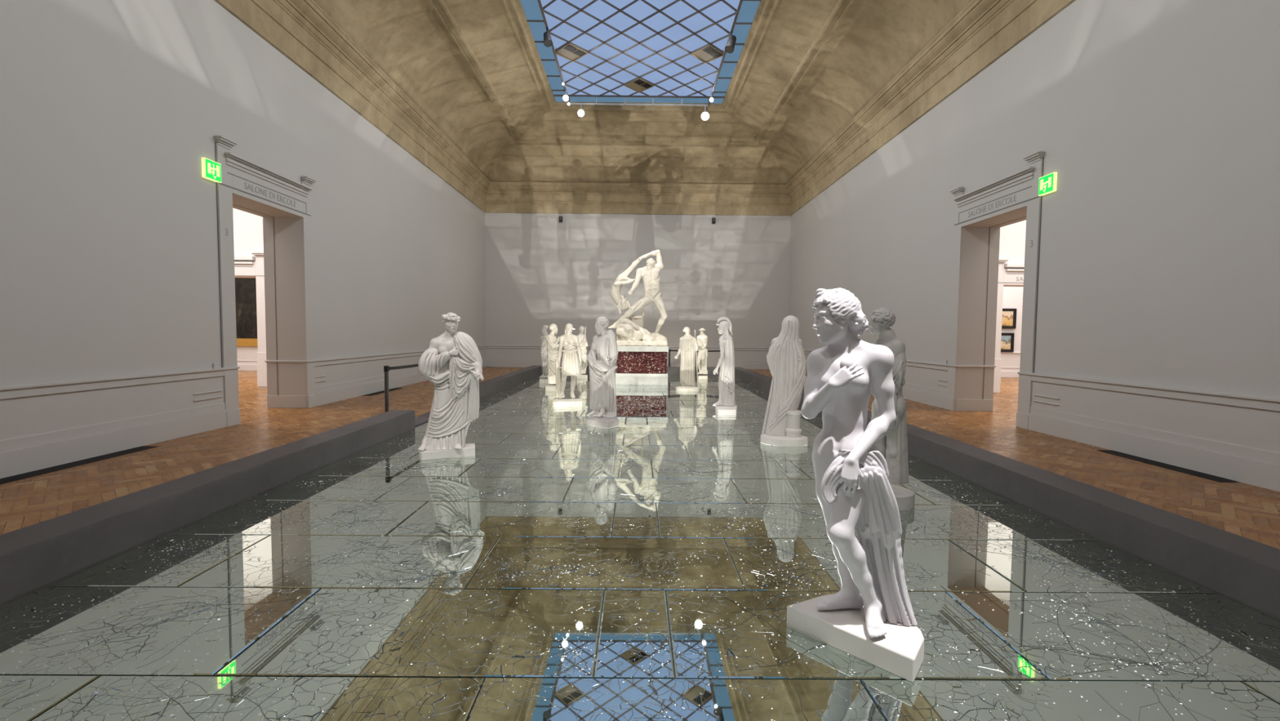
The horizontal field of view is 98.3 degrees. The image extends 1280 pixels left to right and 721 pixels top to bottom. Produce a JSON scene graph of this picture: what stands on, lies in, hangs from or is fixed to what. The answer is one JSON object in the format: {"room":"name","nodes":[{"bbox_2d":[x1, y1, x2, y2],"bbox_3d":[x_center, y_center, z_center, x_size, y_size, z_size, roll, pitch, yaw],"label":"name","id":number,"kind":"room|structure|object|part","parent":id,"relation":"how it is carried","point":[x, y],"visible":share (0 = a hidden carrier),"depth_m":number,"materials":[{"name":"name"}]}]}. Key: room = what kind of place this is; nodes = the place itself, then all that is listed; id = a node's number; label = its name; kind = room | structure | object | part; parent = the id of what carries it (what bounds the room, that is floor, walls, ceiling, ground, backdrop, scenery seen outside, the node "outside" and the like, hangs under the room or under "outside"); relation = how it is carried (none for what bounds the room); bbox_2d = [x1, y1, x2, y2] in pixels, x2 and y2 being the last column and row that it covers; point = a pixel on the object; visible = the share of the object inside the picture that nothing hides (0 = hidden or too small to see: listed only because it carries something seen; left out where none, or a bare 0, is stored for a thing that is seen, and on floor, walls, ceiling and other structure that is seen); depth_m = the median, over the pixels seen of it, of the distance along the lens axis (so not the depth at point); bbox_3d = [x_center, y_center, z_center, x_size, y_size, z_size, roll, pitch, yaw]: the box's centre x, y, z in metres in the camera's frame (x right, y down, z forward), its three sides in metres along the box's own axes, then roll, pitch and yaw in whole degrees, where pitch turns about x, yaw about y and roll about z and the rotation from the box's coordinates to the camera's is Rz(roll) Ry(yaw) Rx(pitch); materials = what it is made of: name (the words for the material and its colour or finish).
{"room":"museum","nodes":[
{"label":"museum","id":0,"kind":"room"},
{"bbox_2d":[0,0,485,395],"bbox_3d":[-7.164,-2.459,9.685,0.780,7.000,29.670,0,3,0],"label":"wall","id":1,"kind":"structure","parent":0,"point":[111,110],"depth_m":8.08,"materials":[{"name":"paint"}]},
{"bbox_2d":[201,157,221,182],"bbox_3d":[-6.734,-2.988,8.699,0.060,0.299,0.334,0,3,0],"label":"exit sign","id":2,"kind":"object","parent":1,"relation":"attached to","point":[211,170],"visible":1,"depth_m":8.65,"materials":[{"name":"green plastic"}]},
{"bbox_2d":[212,362,218,368],"bbox_3d":[-6.775,0.081,8.831,0.030,0.080,0.100,0,3,0],"label":"wall socket","id":3,"kind":"object","parent":1,"relation":"attached to","point":[214,365],"visible":1,"depth_m":8.81,"materials":[{"name":"paint"}]},
{"bbox_2d":[0,346,486,478],"bbox_3d":[-7.159,0.572,9.840,0.842,0.930,29.670,0,3,0],"label":"wainscoting","id":4,"kind":"structure","parent":1,"relation":"attached to","point":[44,427],"depth_m":7.45,"materials":[{"name":"paint"}]},
{"bbox_2d":[0,345,486,390],"bbox_3d":[-7.163,0.089,9.816,0.865,0.038,29.670,0,3,0],"label":"trim","id":5,"kind":"structure","parent":1,"relation":"attached to","point":[95,380],"depth_m":7.62,"materials":[{"name":"paint"}]},
{"bbox_2d":[213,134,316,395],"bbox_3d":[-7.003,-1.446,10.169,0.707,4.430,2.610,0,3,0],"label":"door frame","id":6,"kind":"structure","parent":1,"relation":"in","point":[241,176],"depth_m":9.37,"materials":[{"name":"paint"}]},
{"bbox_3d":[-6.700,-3.451,10.068,0.135,0.410,2.610,0,3,0],"label":"cornice","id":7,"kind":"part","parent":6,"relation":"part of","materials":[{"name":"paint"}]},
{"bbox_2d":[232,208,263,277],"bbox_3d":[-12.826,-2.503,15.477,10.480,6.400,0.500,0,3,0],"label":"wall","id":8,"kind":"structure","parent":0,"point":[248,236],"depth_m":15.19,"materials":[{"name":"white paint"}]},
{"bbox_2d":[234,250,266,386],"bbox_3d":[-11.606,-1.139,15.232,2.820,3.720,0.140,0,3,0],"label":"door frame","id":9,"kind":"structure","parent":8,"relation":"in","point":[256,268],"depth_m":15.23,"materials":[{"name":"white paint"}]},
{"bbox_2d":[484,212,791,347],"bbox_3d":[-0.111,-3.166,24.741,15.040,7.000,0.400,0,3,0],"label":"wall","id":10,"kind":"structure","parent":0,"point":[541,269],"depth_m":24.50,"materials":[{"name":"paint"}]},
{"bbox_2d":[485,346,769,368],"bbox_3d":[-0.137,-0.123,24.668,13.480,0.930,0.055,0,3,0],"label":"baseboard","id":11,"kind":"structure","parent":10,"relation":"attached to","point":[496,356],"depth_m":24.65,"materials":[{"name":"paint"}]},
{"bbox_2d":[486,345,768,348],"bbox_3d":[-0.132,-0.606,24.638,13.480,0.038,0.065,0,3,0],"label":"trim","id":12,"kind":"structure","parent":10,"relation":"attached to","point":[486,345],"depth_m":24.61,"materials":[{"name":"paint"}]},
{"bbox_2d":[711,217,715,223],"bbox_3d":[3.246,-6.150,24.349,0.150,0.240,0.112,0,3,0],"label":"wall sensor","id":13,"kind":"object","parent":10,"relation":"attached to","point":[713,220],"visible":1,"depth_m":24.30,"materials":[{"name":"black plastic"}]},
{"bbox_2d":[0,366,1279,720],"bbox_3d":[-0.065,1.111,9.904,38.000,0.032,31.670,0,3,0],"label":"floor","id":14,"kind":"structure","parent":0,"point":[650,566],"depth_m":3.45,"materials":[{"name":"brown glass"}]},
{"bbox_2d":[0,445,159,484],"bbox_3d":[-6.612,1.221,6.462,0.230,0.028,2.050,0,3,0],"label":"floor vent","id":15,"kind":"object","parent":14,"relation":"in","point":[53,468],"visible":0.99,"depth_m":6.41,"materials":[{"name":"black metal"}]},
{"bbox_2d":[0,409,414,604],"bbox_3d":[-3.864,1.316,2.350,0.360,0.305,13.600,0,3,0],"label":"stone kerb","id":16,"kind":"object","parent":14,"relation":"on","point":[34,557],"visible":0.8,"depth_m":4.31,"materials":[{"name":"grey stone"}]},
{"bbox_2d":[361,390,384,395],"bbox_3d":[-6.633,0.837,13.974,0.237,0.028,1.127,0,3,0],"label":"floor vent","id":17,"kind":"object","parent":14,"relation":"in","point":[380,392],"depth_m":13.80,"materials":[{"name":"black metal"}]},
{"bbox_2d":[388,387,403,391],"bbox_3d":[-6.631,0.797,14.772,0.238,0.028,0.839,0,3,0],"label":"floor vent","id":18,"kind":"object","parent":14,"relation":"in","point":[394,388],"depth_m":14.97,"materials":[{"name":"black metal"}]},
{"bbox_2d":[383,363,418,412],"bbox_3d":[-4.293,0.531,10.457,0.330,1.000,2.526,0,3,0],"label":"post","id":19,"kind":"object","parent":14,"relation":"on","point":[386,368],"visible":0.49,"depth_m":9.34,"materials":[{"name":"metal"}]},
{"bbox_3d":[-4.288,0.617,9.362,0.066,0.880,0.066,0,3,0],"label":"post","id":20,"kind":"part","parent":19,"relation":"part of","materials":[{"name":"metal"}]},
{"bbox_2d":[414,411,430,427],"bbox_3d":[-3.912,1.034,10.471,0.350,0.040,2.642,0,3,0],"label":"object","id":21,"kind":"structure","parent":14,"relation":"on","point":[420,420],"depth_m":9.84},
{"bbox_2d":[417,311,484,460],"bbox_3d":[-2.409,0.303,7.047,0.776,1.830,0.442,-1,3,-19],"label":"marble statue","id":22,"kind":"object","parent":14,"relation":"on","point":[455,380],"visible":1,"depth_m":6.96,"materials":[{"name":"white stone"}]},
{"bbox_2d":[479,365,540,399],"bbox_3d":[-3.938,0.589,16.587,0.360,0.305,9.610,0,3,0],"label":"stone kerb","id":23,"kind":"object","parent":14,"relation":"on","point":[489,387],"visible":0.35,"depth_m":15.65,"materials":[{"name":"grey stone"}]},
{"bbox_2d":[538,324,548,383],"bbox_3d":[-3.001,-0.212,17.330,0.348,1.806,0.974,0,3,-8],"label":"marble statue","id":24,"kind":"object","parent":14,"relation":"on","point":[544,357],"visible":0.79,"depth_m":17.55,"materials":[{"name":"white stone"}]},
{"bbox_2d":[545,323,559,391],"bbox_3d":[-2.435,-0.113,15.290,0.417,1.825,1.251,0,3,-5],"label":"marble statue","id":25,"kind":"object","parent":14,"relation":"on","point":[553,346],"visible":0.85,"depth_m":15.61,"materials":[{"name":"white stone"}]},
{"bbox_2d":[552,323,582,406],"bbox_3d":[-1.593,0.072,12.189,0.630,1.787,0.895,0,3,-7],"label":"marble statue","id":26,"kind":"object","parent":14,"relation":"on","point":[571,366],"visible":1,"depth_m":12.37,"materials":[{"name":"white stone"}]},
{"bbox_2d":[577,325,587,378],"bbox_3d":[-2.046,-0.314,19.454,0.425,1.810,1.070,0,3,-4],"label":"marble statue","id":27,"kind":"object","parent":14,"relation":"on","point":[582,338],"visible":0.71,"depth_m":19.73,"materials":[{"name":"white stone"}]},
{"bbox_2d":[585,315,618,428],"bbox_3d":[-0.658,0.167,9.605,0.577,1.876,0.950,0,3,-4],"label":"marble statue","id":28,"kind":"object","parent":14,"relation":"on","point":[602,355],"visible":1,"depth_m":9.76,"materials":[{"name":"white stone"}]},
{"bbox_2d":[540,365,719,374],"bbox_3d":[-0.122,0.386,21.227,7.316,0.305,0.360,0,3,0],"label":"stone kerb","id":29,"kind":"object","parent":14,"relation":"on","point":[670,370],"visible":0.27,"depth_m":21.06,"materials":[{"name":"grey stone"}]},
{"bbox_2d":[615,346,668,384],"bbox_3d":[0.055,0.110,17.722,1.640,1.175,1.640,1,3,0],"label":"pedestal","id":30,"kind":"object","parent":14,"relation":"on","point":[636,365],"visible":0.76,"depth_m":16.95,"materials":[{"name":"red stone"}]},
{"bbox_2d":[608,249,667,346],"bbox_3d":[-0.055,-2.005,17.602,1.873,3.059,1.549,1,3,0],"label":"marble group","id":31,"kind":"object","parent":30,"relation":"on","point":[632,332],"visible":1,"depth_m":17.44},
{"bbox_2d":[674,326,699,391],"bbox_3d":[1.312,-0.064,15.535,0.704,1.768,1.016,1,3,5],"label":"marble statue","id":32,"kind":"object","parent":14,"relation":"on","point":[688,344],"visible":1,"depth_m":15.69,"materials":[{"name":"white stone"}]},
{"bbox_2d":[668,349,719,366],"bbox_3d":[2.082,0.043,21.601,2.196,0.950,0.330,0,3,0],"label":"post","id":33,"kind":"object","parent":14,"relation":"on","point":[669,350],"visible":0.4,"depth_m":21.57,"materials":[{"name":"metal"}]},
{"bbox_3d":[1.149,0.065,21.598,0.066,0.830,0.066,0,3,0],"label":"post","id":34,"kind":"part","parent":33,"relation":"part of","materials":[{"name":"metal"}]},
{"bbox_2d":[696,328,707,378],"bbox_3d":[2.209,-0.271,19.674,0.421,1.775,1.290,1,3,7],"label":"marble statue","id":35,"kind":"object","parent":14,"relation":"on","point":[701,339],"visible":0.94,"depth_m":20.00,"materials":[{"name":"white stone"}]},
{"bbox_2d":[712,316,737,414],"bbox_3d":[1.762,0.077,11.242,0.521,1.930,0.874,0,3,-2],"label":"marble statue","id":36,"kind":"object","parent":14,"relation":"on","point":[726,404],"visible":1,"depth_m":11.31,"materials":[{"name":"white stone"}]},
{"bbox_2d":[760,315,808,446],"bbox_3d":[2.141,0.269,8.147,0.673,1.870,0.734,1,3,15],"label":"marble statue","id":37,"kind":"object","parent":14,"relation":"on","point":[785,357],"visible":0.99,"depth_m":8.09,"materials":[{"name":"white stone"}]},
{"bbox_2d":[786,287,924,681],"bbox_3d":[1.182,0.547,2.817,0.541,1.842,0.653,-1,3,-24],"label":"marble statue","id":38,"kind":"object","parent":14,"relation":"on","point":[876,625],"visible":1,"depth_m":2.80,"materials":[{"name":"white stone"}]},
{"bbox_2d":[868,307,915,511],"bbox_3d":[2.384,0.417,5.342,0.541,1.864,0.770,2,3,24],"label":"marble statue","id":39,"kind":"object","parent":14,"relation":"on","point":[895,450],"visible":0.63,"depth_m":5.42,"materials":[{"name":"white stone"}]},
{"bbox_2d":[734,367,1279,621],"bbox_3d":[3.784,1.068,8.515,0.360,0.305,25.860,0,3,0],"label":"stone kerb","id":40,"kind":"object","parent":14,"relation":"on","point":[1242,570],"visible":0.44,"depth_m":4.20,"materials":[{"name":"grey stone"}]},
{"bbox_2d":[1096,449,1239,484],"bbox_3d":[6.516,1.311,6.934,0.230,0.028,1.650,0,3,0],"label":"floor vent","id":41,"kind":"object","parent":14,"relation":"in","point":[1181,469],"visible":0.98,"depth_m":6.76,"materials":[{"name":"black metal"}]},
{"bbox_2d":[313,0,972,183],"bbox_3d":[0.015,-8.066,9.436,13.100,2.090,29.290,0,3,0],"label":"ceiling","id":42,"kind":"structure","parent":0,"point":[804,69],"depth_m":17.39,"materials":[{"name":"paint"}]},
{"bbox_2d":[520,0,760,106],"bbox_3d":[0.022,-8.865,9.396,6.180,0.350,22.370,0,3,0],"label":"window","id":43,"kind":"structure","parent":42,"relation":"attached to","point":[624,42],"depth_m":16.43,"materials":[{"name":"blue glass"}]},
{"bbox_2d":[543,26,551,46],"bbox_3d":[-2.493,-8.745,14.954,0.228,0.500,0.351,0,3,-11],"label":"spotlight","id":44,"kind":"object","parent":43,"relation":"hanging from","point":[547,39],"visible":1,"depth_m":14.89,"materials":[{"name":"black plastic"}]},
{"bbox_3d":[-2.477,-8.845,9.252,0.040,0.280,21.408,0,3,0],"label":"lamp rail","id":45,"kind":"part","parent":43,"relation":"part of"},
{"bbox_2d":[563,90,568,101],"bbox_3d":[-2.516,-8.998,18.867,0.201,0.395,0.370,0,3,0],"label":"spotlight","id":46,"kind":"object","parent":43,"relation":"hanging from","point":[566,97],"visible":1,"depth_m":18.73,"materials":[{"name":"paint"}]},
{"bbox_2d":[555,43,587,62],"bbox_3d":[-2.095,-9.367,16.809,0.760,0.060,0.795,-2,4,-44],"label":"ceiling vent","id":47,"kind":"object","parent":43,"relation":"attached to","point":[569,51],"visible":0.94,"depth_m":16.79,"materials":[{"name":"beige metal"}]},
{"bbox_2d":[577,104,584,116],"bbox_3d":[-2.120,-9.009,20.025,0.248,0.483,0.457,0,3,0],"label":"spotlight","id":48,"kind":"object","parent":43,"relation":"hanging from","point":[580,113],"visible":1,"depth_m":19.85,"materials":[{"name":"paint"}]},
{"bbox_3d":[-0.033,-9.365,20.009,5.000,0.265,0.070,0,3,0],"label":"lamp rail","id":49,"kind":"part","parent":43,"relation":"part of","materials":[{"name":"white metal"}]},
{"bbox_2d":[624,77,653,93],"bbox_3d":[-0.026,-9.461,18.997,0.760,0.060,0.795,3,4,43],"label":"ceiling vent","id":50,"kind":"object","parent":43,"relation":"attached to","point":[638,85],"visible":1,"depth_m":19.00,"materials":[{"name":"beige metal"}]},
{"bbox_3d":[-0.026,-9.471,18.997,0.730,0.040,0.765,-2,4,-44],"label":"panel","id":51,"kind":"part","parent":50,"relation":"part of","materials":[{"name":"gold metal"}]},
{"bbox_2d":[701,105,709,120],"bbox_3d":[2.345,-8.926,20.055,0.302,0.574,0.544,0,3,0],"label":"spotlight","id":52,"kind":"object","parent":43,"relation":"hanging from","point":[704,116],"visible":1,"depth_m":19.85,"materials":[{"name":"paint"}]},
{"bbox_2d":[690,44,722,63],"bbox_3d":[2.065,-9.332,16.832,0.760,0.060,0.795,-2,4,-44],"label":"ceiling vent","id":53,"kind":"object","parent":43,"relation":"attached to","point":[707,54],"visible":0.94,"depth_m":16.82,"materials":[{"name":"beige metal"}]},
{"bbox_3d":[2.523,-8.803,9.280,0.040,0.280,21.408,0,3,0],"label":"lamp rail","id":54,"kind":"part","parent":43,"relation":"part of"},
{"bbox_2d":[724,31,736,53],"bbox_3d":[2.468,-8.685,15.088,0.253,0.548,0.365,2,3,32],"label":"spotlight","id":55,"kind":"object","parent":43,"relation":"hanging from","point":[729,48],"visible":1,"depth_m":15.03,"materials":[{"name":"grey metal"}]},
{"bbox_2d":[999,219,1026,286],"bbox_3d":[12.693,-2.288,15.619,10.480,6.400,0.500,0,3,0],"label":"wall","id":56,"kind":"structure","parent":0,"point":[1012,237],"depth_m":15.31,"materials":[{"name":"white paint"}]},
{"bbox_2d":[993,257,1024,392],"bbox_3d":[11.123,-0.947,15.359,2.880,3.720,0.140,0,3,0],"label":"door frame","id":57,"kind":"structure","parent":56,"relation":"in","point":[1006,276],"depth_m":15.33,"materials":[{"name":"white paint"}]},
{"bbox_2d":[1001,286,1023,351],"bbox_3d":[12.665,-2.568,21.112,10.480,6.400,0.300,0,3,0],"label":"wall","id":58,"kind":"structure","parent":0,"point":[1012,295],"depth_m":20.99,"materials":[{"name":"white paint"}]},
{"bbox_2d":[1000,333,1014,351],"bbox_3d":[13.569,-0.688,21.005,1.240,0.730,0.075,0,3,0],"label":"painting","id":59,"kind":"object","parent":58,"relation":"attached to","point":[1007,339],"visible":0.43,"depth_m":21.01,"materials":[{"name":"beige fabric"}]},
{"bbox_2d":[1001,308,1017,328],"bbox_3d":[13.617,-1.591,20.959,1.260,0.760,0.075,0,3,0],"label":"painting","id":60,"kind":"object","parent":58,"relation":"attached to","point":[1009,315],"visible":0.44,"depth_m":20.96,"materials":[{"name":"paint"}]},
{"bbox_2d":[1000,351,1020,377],"bbox_3d":[12.642,0.153,21.070,10.480,0.968,0.060,0,3,0],"label":"baseboard","id":61,"kind":"structure","parent":58,"relation":"attached to","point":[1011,361],"depth_m":21.08,"materials":[{"name":"white paint"}]},
{"bbox_2d":[788,0,1279,399],"bbox_3d":[7.096,-2.339,9.765,0.780,7.000,29.670,0,3,0],"label":"wall","id":62,"kind":"structure","parent":0,"point":[1157,122],"depth_m":8.01,"materials":[{"name":"paint"}]},
{"bbox_2d":[215,0,1074,215],"bbox_3d":[0.001,-6.359,9.523,13.480,1.330,29.670,0,3,0],"label":"trim","id":63,"kind":"structure","parent":62,"relation":"attached to","point":[983,31],"depth_m":14.63,"materials":[{"name":"paint"}]},
{"bbox_2d":[948,151,1044,399],"bbox_3d":[6.911,-1.345,10.571,0.707,4.430,2.600,0,3,0],"label":"door frame","id":64,"kind":"structure","parent":62,"relation":"in","point":[1019,189],"depth_m":9.79,"materials":[{"name":"paint"}]},
{"bbox_3d":[6.643,-3.355,10.467,0.135,0.410,2.600,0,3,0],"label":"cornice","id":65,"kind":"part","parent":64,"relation":"part of","materials":[{"name":"paint"}]},
{"bbox_2d":[804,350,1279,492],"bbox_3d":[7.038,0.692,9.919,0.842,0.930,29.670,0,3,0],"label":"wainscoting","id":66,"kind":"structure","parent":62,"relation":"attached to","point":[1237,439],"depth_m":7.26,"materials":[{"name":"paint"}]},
{"bbox_2d":[804,349,1279,402],"bbox_3d":[7.051,0.209,9.895,0.865,0.038,29.670,0,3,0],"label":"trim","id":67,"kind":"structure","parent":62,"relation":"attached to","point":[1180,389],"depth_m":7.37,"materials":[{"name":"paint"}]},
{"bbox_2d":[1038,172,1057,195],"bbox_3d":[6.684,-2.890,9.074,0.060,0.299,0.334,0,3,0],"label":"exit sign","id":68,"kind":"object","parent":62,"relation":"attached to","point":[1047,184],"visible":1,"depth_m":9.03,"materials":[{"name":"green plastic"}]},
{"bbox_3d":[-12.856,-2.799,21.269,10.480,6.400,0.300,0,3,0],"label":"wall","id":69,"kind":"structure","parent":0,"visible":0},
{"bbox_2d":[235,277,257,346],"bbox_3d":[-15.220,-2.224,21.078,2.600,3.370,0.075,0,3,0],"label":"painting","id":70,"kind":"object","parent":69,"relation":"attached to","point":[245,287],"visible":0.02,"depth_m":21.11,"materials":[{"name":"fabric"}]},
{"bbox_3d":[-15.220,-2.224,21.078,2.600,3.370,0.075,0,3,0],"label":"frame","id":71,"kind":"part","parent":70,"relation":"part of","materials":[{"name":"gold metal"}]},
{"bbox_2d":[236,346,257,370],"bbox_3d":[-12.878,-0.078,21.228,10.480,0.968,0.060,0,3,0],"label":"baseboard","id":72,"kind":"structure","parent":69,"relation":"attached to","point":[246,357],"depth_m":21.22,"materials":[{"name":"white paint"}]}
]}

